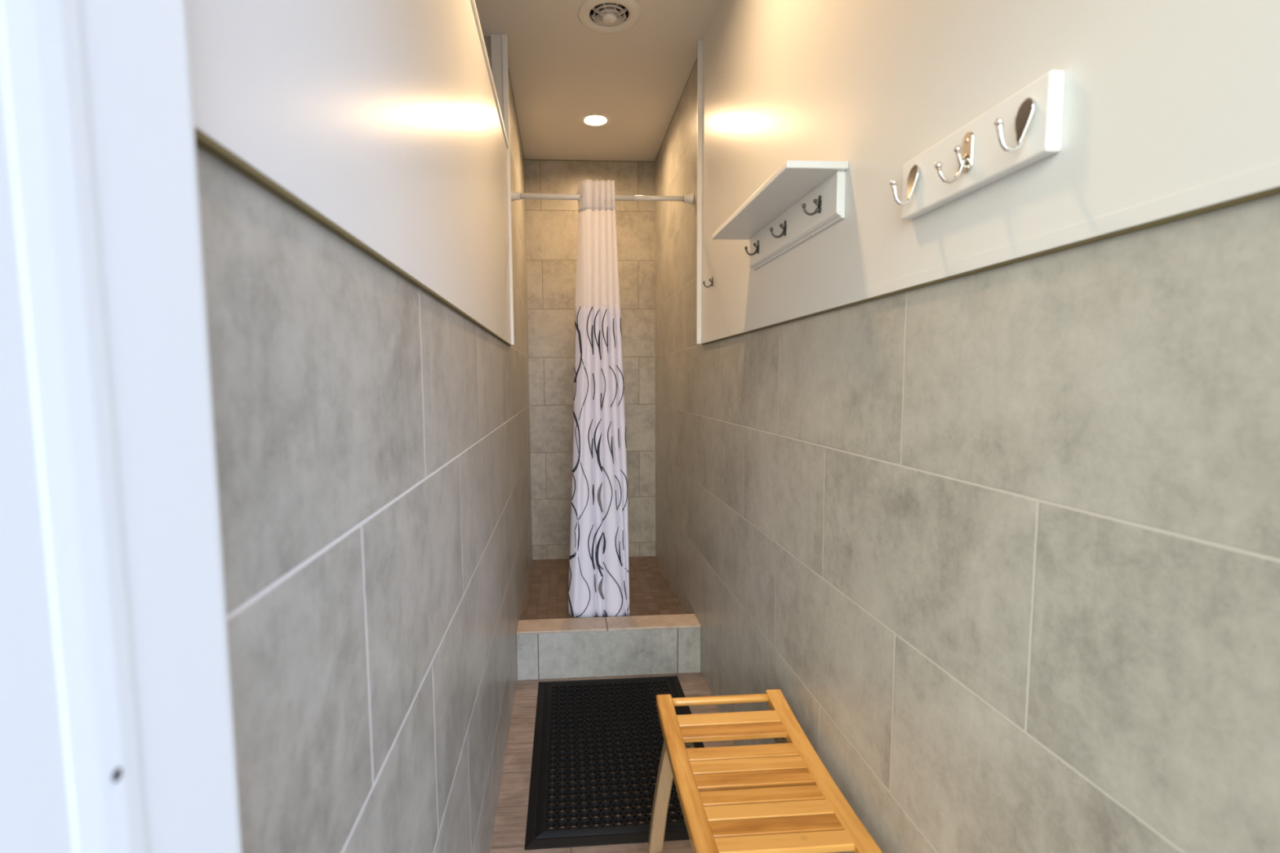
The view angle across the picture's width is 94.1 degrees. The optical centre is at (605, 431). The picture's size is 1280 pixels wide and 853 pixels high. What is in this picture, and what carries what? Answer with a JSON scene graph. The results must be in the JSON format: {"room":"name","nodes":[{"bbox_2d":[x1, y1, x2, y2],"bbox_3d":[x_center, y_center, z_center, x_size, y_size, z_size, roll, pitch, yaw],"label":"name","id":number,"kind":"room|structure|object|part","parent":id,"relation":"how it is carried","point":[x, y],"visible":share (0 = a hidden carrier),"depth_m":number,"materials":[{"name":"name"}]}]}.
{"room":"shower room","nodes":[
{"label":"shower room","id":0,"kind":"room"},
{"bbox_2d":[186,0,532,852],"bbox_3d":[-0.412,-0.234,2.007,0.109,2.733,3.832,-1,5,-4],"label":"wall","id":1,"kind":"structure","parent":0,"point":[372,438],"depth_m":0.67,"materials":[{"name":"tile"}]},
{"bbox_3d":[-0.330,-0.659,1.373,0.019,0.782,2.142,-1,5,-4],"label":"painted panel","id":2,"kind":"part","parent":1,"relation":"part of","materials":[{"name":"paint"}]},
{"bbox_2d":[191,90,511,346],"bbox_3d":[-0.321,-0.277,1.399,0.010,0.024,2.128,-1,5,-4],"label":"trim","id":3,"kind":"structure","parent":1,"relation":"attached to","point":[215,134],"depth_m":0.49,"materials":[{"name":"paint"}]},
{"bbox_2d":[470,0,508,148],"bbox_3d":[-0.381,-1.059,1.340,0.128,0.020,2.113,-1,5,-4],"label":"trim","id":4,"kind":"structure","parent":1,"relation":"attached to","point":[473,2],"depth_m":1.76,"materials":[{"name":"paint"}]},
{"bbox_2d":[490,34,503,121],"bbox_3d":[-1.038,-0.239,2.487,1.279,2.673,0.118,-1,5,-4],"label":"wall","id":5,"kind":"structure","parent":0,"point":[495,39],"depth_m":2.37,"materials":[{"name":"paint"}]},
{"bbox_2d":[501,34,514,345],"bbox_3d":[-0.396,-0.968,2.412,0.022,1.220,0.014,-1,5,-4],"label":"trim","id":6,"kind":"structure","parent":5,"relation":"attached to","point":[504,37],"depth_m":2.39,"materials":[{"name":"paint"}]},
{"bbox_2d":[524,159,655,559],"bbox_3d":[-0.667,-0.389,3.842,2.209,2.733,0.122,-1,5,-4],"label":"wall","id":7,"kind":"structure","parent":0,"point":[551,225],"depth_m":3.80,"materials":[{"name":"tile"}]},
{"bbox_2d":[475,0,718,161],"bbox_3d":[-0.551,-1.633,1.878,2.209,0.200,3.832,-1,5,-4],"label":"ceiling","id":8,"kind":"structure","parent":0,"point":[562,70],"depth_m":2.65,"materials":[{"name":"paint"}]},
{"bbox_2d":[577,111,613,128],"bbox_3d":[-0.055,-1.680,3.134,0.189,0.076,0.189,-1,5,-4],"label":"recessed light","id":9,"kind":"object","parent":8,"relation":"in","point":[593,119],"visible":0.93,"depth_m":3.15,"materials":[{"name":"white plastic"}]},
{"bbox_2d":[577,0,640,33],"bbox_3d":[0.013,-1.599,2.231,0.239,0.119,0.239,-1,5,-4],"label":"ceiling vent","id":10,"kind":"object","parent":8,"relation":"in","point":[603,16],"visible":1,"depth_m":2.23,"materials":[{"name":"white plastic"}]},
{"bbox_3d":[0.013,-1.569,2.234,0.055,0.058,0.055,-1,5,-4],"label":"knob","id":11,"kind":"part","parent":10,"relation":"part of","materials":[{"name":"white plastic"}]},
{"bbox_2d":[521,555,685,620],"bbox_3d":[-0.033,0.961,3.348,0.853,0.156,1.220,-1,5,-4],"label":"floor","id":12,"kind":"structure","parent":0,"point":[651,592],"depth_m":3.31,"materials":[{"name":"tile"}]},
{"bbox_2d":[490,672,735,852],"bbox_3d":[-0.373,1.324,0.531,2.289,0.120,4.406,-1,5,-4],"label":"floor","id":13,"kind":"structure","parent":0,"point":[511,818],"depth_m":1.97,"materials":[{"name":"brown tile"}]},
{"bbox_2d":[515,613,701,680],"bbox_3d":[0.013,0.966,2.678,0.813,0.220,0.133,-1,5,-4],"label":"shower curb","id":14,"kind":"object","parent":13,"relation":"on","point":[660,644],"visible":1,"depth_m":2.62,"materials":[{"name":"tile"}]},
{"bbox_2d":[524,675,704,850],"bbox_3d":[0.044,1.115,2.139,0.608,0.013,0.930,-1,5,-4],"label":"rubber mat","id":15,"kind":"object","parent":13,"relation":"on","point":[640,695],"visible":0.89,"depth_m":2.02,"materials":[{"name":"black rubber"}]},
{"bbox_2d":[647,688,882,852],"bbox_3d":[0.320,0.960,1.193,0.394,0.479,0.800,-1,5,-4],"label":"shower bench","id":16,"kind":"object","parent":13,"relation":"on","point":[780,797],"visible":1,"depth_m":1.27,"materials":[{"name":"brown wood"}]},
{"bbox_3d":[0.143,0.958,1.484,0.101,0.437,0.048,2,6,27],"label":"leg","id":17,"kind":"part","parent":16,"relation":"part of","materials":[{"name":"brown wood"}]},
{"bbox_3d":[0.180,0.755,1.166,0.040,0.064,0.800,-1,5,-4],"label":"rail","id":18,"kind":"part","parent":16,"relation":"part of","materials":[{"name":"brown wood"}]},
{"bbox_3d":[0.199,0.752,1.393,0.027,0.002,0.081,-1,5,-4],"label":"angle plate","id":19,"kind":"part","parent":16,"relation":"part of","materials":[{"name":"metal"}]},
{"bbox_3d":[0.424,0.749,1.408,0.027,0.002,0.081,-1,5,-4],"label":"angle plate","id":20,"kind":"part","parent":16,"relation":"part of","materials":[{"name":"metal"}]},
{"bbox_3d":[0.474,0.751,1.186,0.041,0.064,0.800,-1,5,-4],"label":"rail","id":21,"kind":"part","parent":16,"relation":"part of","materials":[{"name":"brown wood"}]},
{"bbox_2d":[654,0,1279,852],"bbox_3d":[0.500,-0.248,2.069,0.129,2.733,3.832,-1,5,-4],"label":"wall","id":22,"kind":"structure","parent":0,"point":[1002,544],"depth_m":0.82,"materials":[{"name":"tile"}]},
{"bbox_2d":[511,190,693,204],"bbox_3d":[-0.014,-1.038,2.631,0.811,0.050,0.047,-1,5,-4],"label":"shower curtain rod","id":23,"kind":"object","parent":22,"relation":"attached to","point":[689,198],"visible":0.87,"depth_m":2.62,"materials":[{"name":"metal"}]},
{"bbox_2d":[511,190,519,201],"bbox_3d":[-0.397,-1.034,2.605,0.043,0.047,0.047,-1,5,-4],"label":"end cap","id":24,"kind":"object","parent":23,"relation":"on","point":[514,195],"depth_m":2.59,"materials":[{"name":"plastic"}]},
{"bbox_2d":[567,179,629,617],"bbox_3d":[-0.043,-0.118,2.709,0.290,1.970,0.108,-1,5,-4],"label":"shower curtain","id":25,"kind":"object","parent":23,"relation":"hanging from","point":[598,583],"visible":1,"depth_m":2.68,"materials":[{"name":"fabric"}]},
{"bbox_3d":[-0.041,-0.767,2.628,0.204,0.415,0.051,0,5,6],"label":"sheer panel","id":26,"kind":"part","parent":25,"relation":"part of","materials":[{"name":"white fabric"}]},
{"bbox_2d":[683,193,693,204],"bbox_3d":[0.369,-1.042,2.658,0.043,0.047,0.047,-1,5,-4],"label":"end cap","id":27,"kind":"object","parent":23,"relation":"on","point":[689,198],"depth_m":2.64,"materials":[{"name":"plastic"}]},
{"bbox_2d":[696,40,702,344],"bbox_3d":[0.393,-0.980,2.466,0.029,1.220,0.014,-1,5,-4],"label":"trim","id":28,"kind":"structure","parent":22,"relation":"attached to","point":[700,43],"depth_m":2.46,"materials":[{"name":"paint"}]},
{"bbox_2d":[702,276,713,287],"bbox_3d":[0.396,-0.579,2.301,0.041,0.041,0.015,-1,5,-4],"label":"robe hook","id":29,"kind":"object","parent":22,"relation":"attached to","point":[709,279],"visible":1,"depth_m":2.30,"materials":[{"name":"grey metal"}]},
{"bbox_2d":[711,160,848,270],"bbox_3d":[0.406,-0.517,1.502,0.128,0.108,0.609,-1,5,-4],"label":"wall shelf","id":30,"kind":"object","parent":22,"relation":"attached to","point":[801,199],"visible":1,"depth_m":1.39,"materials":[{"name":"paint"}]},
{"bbox_2d":[889,70,1064,220],"bbox_3d":[0.485,-0.383,0.833,0.067,0.090,0.301,-1,5,-4],"label":"hook rail","id":31,"kind":"object","parent":22,"relation":"attached to","point":[1024,129],"visible":1,"depth_m":0.78,"materials":[{"name":"paint"}]},
{"bbox_3d":[0.480,-0.890,1.410,0.019,1.220,2.142,-1,5,-4],"label":"painted panel","id":32,"kind":"part","parent":22,"relation":"part of","materials":[{"name":"paint"}]},
{"bbox_2d":[701,161,1279,344],"bbox_3d":[0.481,-0.290,1.454,0.011,0.024,2.128,-1,5,-4],"label":"trim","id":33,"kind":"structure","parent":22,"relation":"attached to","point":[1254,181],"depth_m":0.67,"materials":[{"name":"paint"}]},
{"bbox_3d":[-0.473,-0.050,0.224,2.089,2.673,0.265,-1,5,-4],"label":"wall","id":34,"kind":"structure","parent":0,"visible":0},
{"bbox_2d":[0,0,241,852],"bbox_3d":[0.117,0.236,0.289,0.914,2.080,0.265,-1,5,-4],"label":"door","id":35,"kind":"structure","parent":34,"relation":"in","point":[117,731],"depth_m":0.25,"materials":[{"name":"paint"}]},
{"bbox_3d":[-0.244,0.233,0.370,0.045,2.080,0.050,-1,5,-4],"label":"casing","id":36,"kind":"part","parent":35,"relation":"part of","materials":[{"name":"paint"}]}
]}

